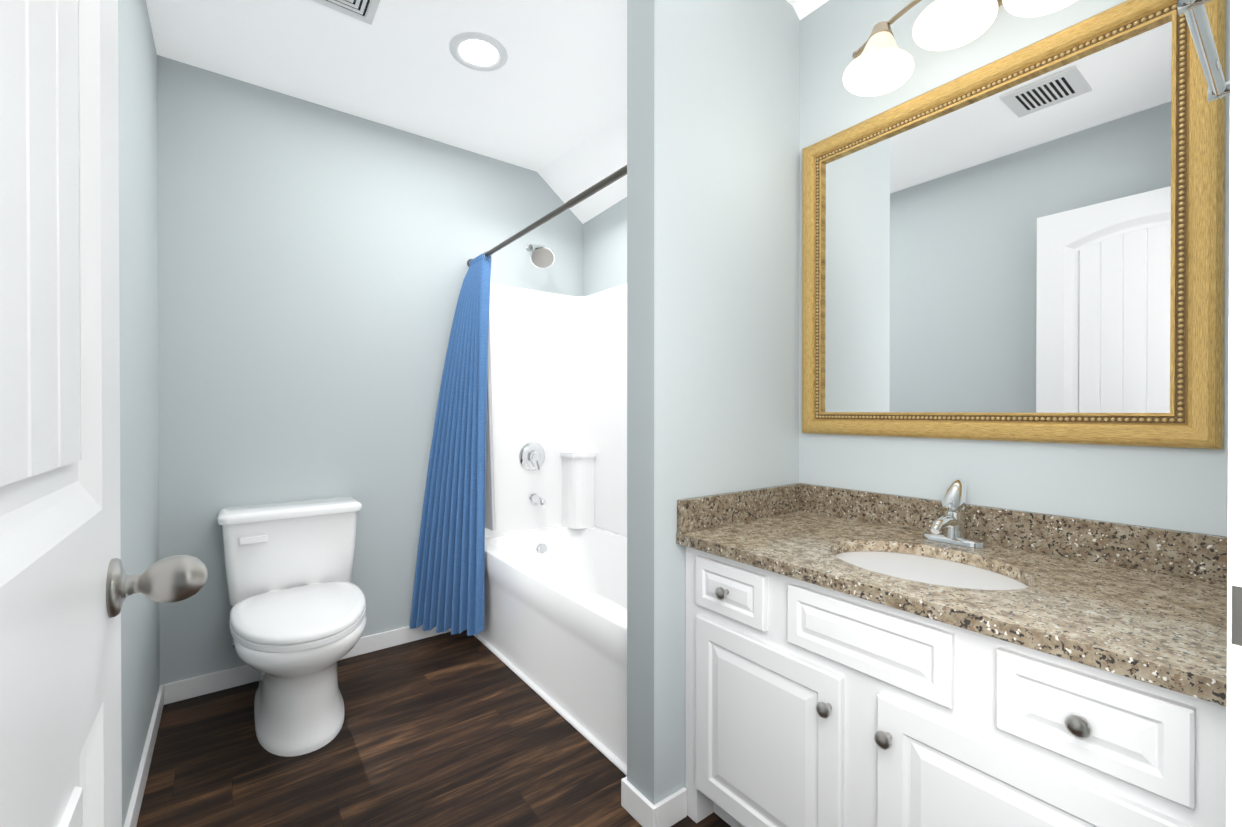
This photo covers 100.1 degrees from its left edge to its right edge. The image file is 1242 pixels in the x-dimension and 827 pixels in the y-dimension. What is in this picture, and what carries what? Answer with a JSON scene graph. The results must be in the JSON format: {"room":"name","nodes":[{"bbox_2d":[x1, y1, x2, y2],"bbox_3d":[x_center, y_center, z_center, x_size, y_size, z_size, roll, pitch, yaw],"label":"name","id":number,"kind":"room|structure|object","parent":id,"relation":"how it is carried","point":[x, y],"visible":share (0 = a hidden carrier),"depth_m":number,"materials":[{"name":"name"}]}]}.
{"room":"bathroom","nodes":[
{"label":"bathroom","id":0,"kind":"room"},
{"bbox_2d":[118,0,159,826],"bbox_3d":[-0.775,-0.230,0.544,0.100,2.950,4.270,0,0,-37],"label":"wall","id":1,"kind":"structure","parent":0,"point":[138,313],"depth_m":1.71,"materials":[{"name":"paint"}]},
{"bbox_2d":[124,682,171,826],"bbox_3d":[-1.079,1.200,1.054,0.017,0.085,2.900,0,0,-37],"label":"baseboard","id":2,"kind":"structure","parent":1,"relation":"attached to","point":[164,696],"depth_m":1.78,"materials":[{"name":"paint"}]},
{"bbox_2d":[157,55,582,684],"bbox_3d":[-1.096,-0.242,2.911,2.230,2.950,0.100,0,0,-37],"label":"wall","id":3,"kind":"structure","parent":0,"point":[313,265],"depth_m":2.52,"materials":[{"name":"paint"}]},
{"bbox_2d":[172,625,450,702],"bbox_3d":[-1.415,1.192,2.607,1.285,0.085,0.014,0,0,-37],"label":"baseboard","id":4,"kind":"structure","parent":3,"relation":"attached to","point":[196,686],"depth_m":2.38,"materials":[{"name":"paint"}]},
{"bbox_2d":[410,165,626,635],"bbox_3d":[-0.490,0.131,2.280,0.435,2.045,1.638,0,0,-37],"label":"shower curtain","id":5,"kind":"object","parent":3,"relation":"attached to","point":[459,512],"visible":0.98,"depth_m":2.77,"materials":[{"name":"blue fabric"}]},
{"bbox_2d":[136,629,730,826],"bbox_3d":[0.117,1.271,1.222,2.330,0.060,4.270,0,0,-37],"label":"floor","id":6,"kind":"structure","parent":0,"point":[462,729],"depth_m":1.85,"materials":[{"name":"brown wood"}]},
{"bbox_2d":[217,497,366,756],"bbox_3d":[-1.328,0.828,2.151,0.544,0.818,0.844,0,0,-37],"label":"toilet","id":7,"kind":"object","parent":6,"relation":"on","point":[298,618],"visible":1,"depth_m":2.07,"materials":[{"name":"white ceramic"}]},
{"bbox_2d":[479,243,626,764],"bbox_3d":[-0.088,0.090,2.584,0.806,2.290,1.635,0,0,-37],"label":"bathtub","id":8,"kind":"object","parent":6,"relation":"on","point":[555,602],"visible":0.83,"depth_m":3.15,"materials":[{"name":"white plastic"}]},
{"bbox_2d":[676,478,1227,826],"bbox_3d":[0.751,0.713,1.321,0.648,1.056,1.125,0,0,-37],"label":"bathroom vanity","id":9,"kind":"object","parent":6,"relation":"on","point":[856,658],"visible":1,"depth_m":1.13,"materials":[{"name":"paint"}]},
{"bbox_2d":[146,0,828,223],"bbox_3d":[0.117,-1.451,1.208,2.330,0.554,4.270,0,0,-37],"label":"ceiling","id":10,"kind":"structure","parent":0,"point":[547,101],"depth_m":2.28,"materials":[{"name":"paint"}]},
{"bbox_2d":[311,0,379,24],"bbox_3d":[-1.001,-1.506,1.788,0.330,0.008,0.330,0,0,-37],"label":"ceiling vent","id":11,"kind":"object","parent":10,"relation":"in","point":[365,11],"visible":1,"depth_m":1.93,"materials":[{"name":"paint"}]},
{"bbox_2d":[449,32,507,71],"bbox_3d":[-0.595,-1.509,2.180,0.236,0.009,0.236,0,0,-37],"label":"recessed light","id":12,"kind":"object","parent":10,"relation":"in","point":[477,51],"visible":1,"depth_m":2.17,"materials":[{"name":"paint"}]},
{"bbox_2d":[583,197,626,295],"bbox_3d":[0.278,-0.242,2.855,0.100,2.950,1.640,0,0,-37],"label":"wall","id":13,"kind":"structure","parent":0,"point":[604,249],"depth_m":3.27,"materials":[{"name":"paint"}]},
{"bbox_2d":[627,0,799,804],"bbox_3d":[0.454,-0.237,1.880,0.990,2.950,0.130,0,0,-37],"label":"wall","id":14,"kind":"structure","parent":0,"point":[713,177],"depth_m":1.64,"materials":[{"name":"paint"}]},
{"bbox_2d":[474,633,651,808],"bbox_3d":[-0.402,1.193,2.351,0.018,0.085,1.640,0,0,-37],"label":"baseboard","id":15,"kind":"structure","parent":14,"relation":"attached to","point":[593,740],"depth_m":2.04,"materials":[{"name":"paint"}]},
{"bbox_2d":[799,0,1230,536],"bbox_3d":[1.140,-0.235,1.533,0.311,2.950,1.250,0,0,-37],"label":"wall","id":16,"kind":"structure","parent":0,"point":[1026,244],"depth_m":1.40,"materials":[{"name":"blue paint"}]},
{"bbox_2d":[842,0,921,96],"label":"sconce","id":17,"kind":"object","parent":16,"relation":"attached to","point":[882,63],"depth_m":1.59,"materials":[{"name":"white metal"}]},
{"bbox_2d":[912,0,1076,50],"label":"sconce","id":18,"kind":"object","parent":16,"relation":"attached to","point":[943,25],"depth_m":1.43,"materials":[{"name":"white glass"}]},
{"bbox_3d":[0.604,-0.230,0.424,1.960,2.950,0.120,0,0,-37],"label":"wall","id":19,"kind":"structure","parent":0,"visible":0},
{"bbox_2d":[0,0,207,826],"bbox_3d":[-0.391,0.090,0.305,0.212,2.288,0.869,0,0,-37],"label":"door","id":20,"kind":"structure","parent":19,"relation":"in","point":[68,584],"depth_m":0.45,"materials":[{"name":"paint"}]},
{"bbox_2d":[1177,0,1229,101],"bbox_3d":[0.840,-0.511,0.717,0.350,0.044,0.066,0,0,-37],"label":"towel rail","id":21,"kind":"object","parent":19,"relation":"attached to","point":[1194,12],"visible":0.85,"depth_m":0.71,"materials":[{"name":"silver metal"}]},
{"bbox_2d":[1226,0,1241,826],"bbox_3d":[0.275,0.051,0.181,1.130,2.390,0.146,0,0,-37],"label":"trim","id":22,"kind":"structure","parent":19,"relation":"attached to","point":[1234,704],"depth_m":0.53,"materials":[{"name":"paint"}]}
]}

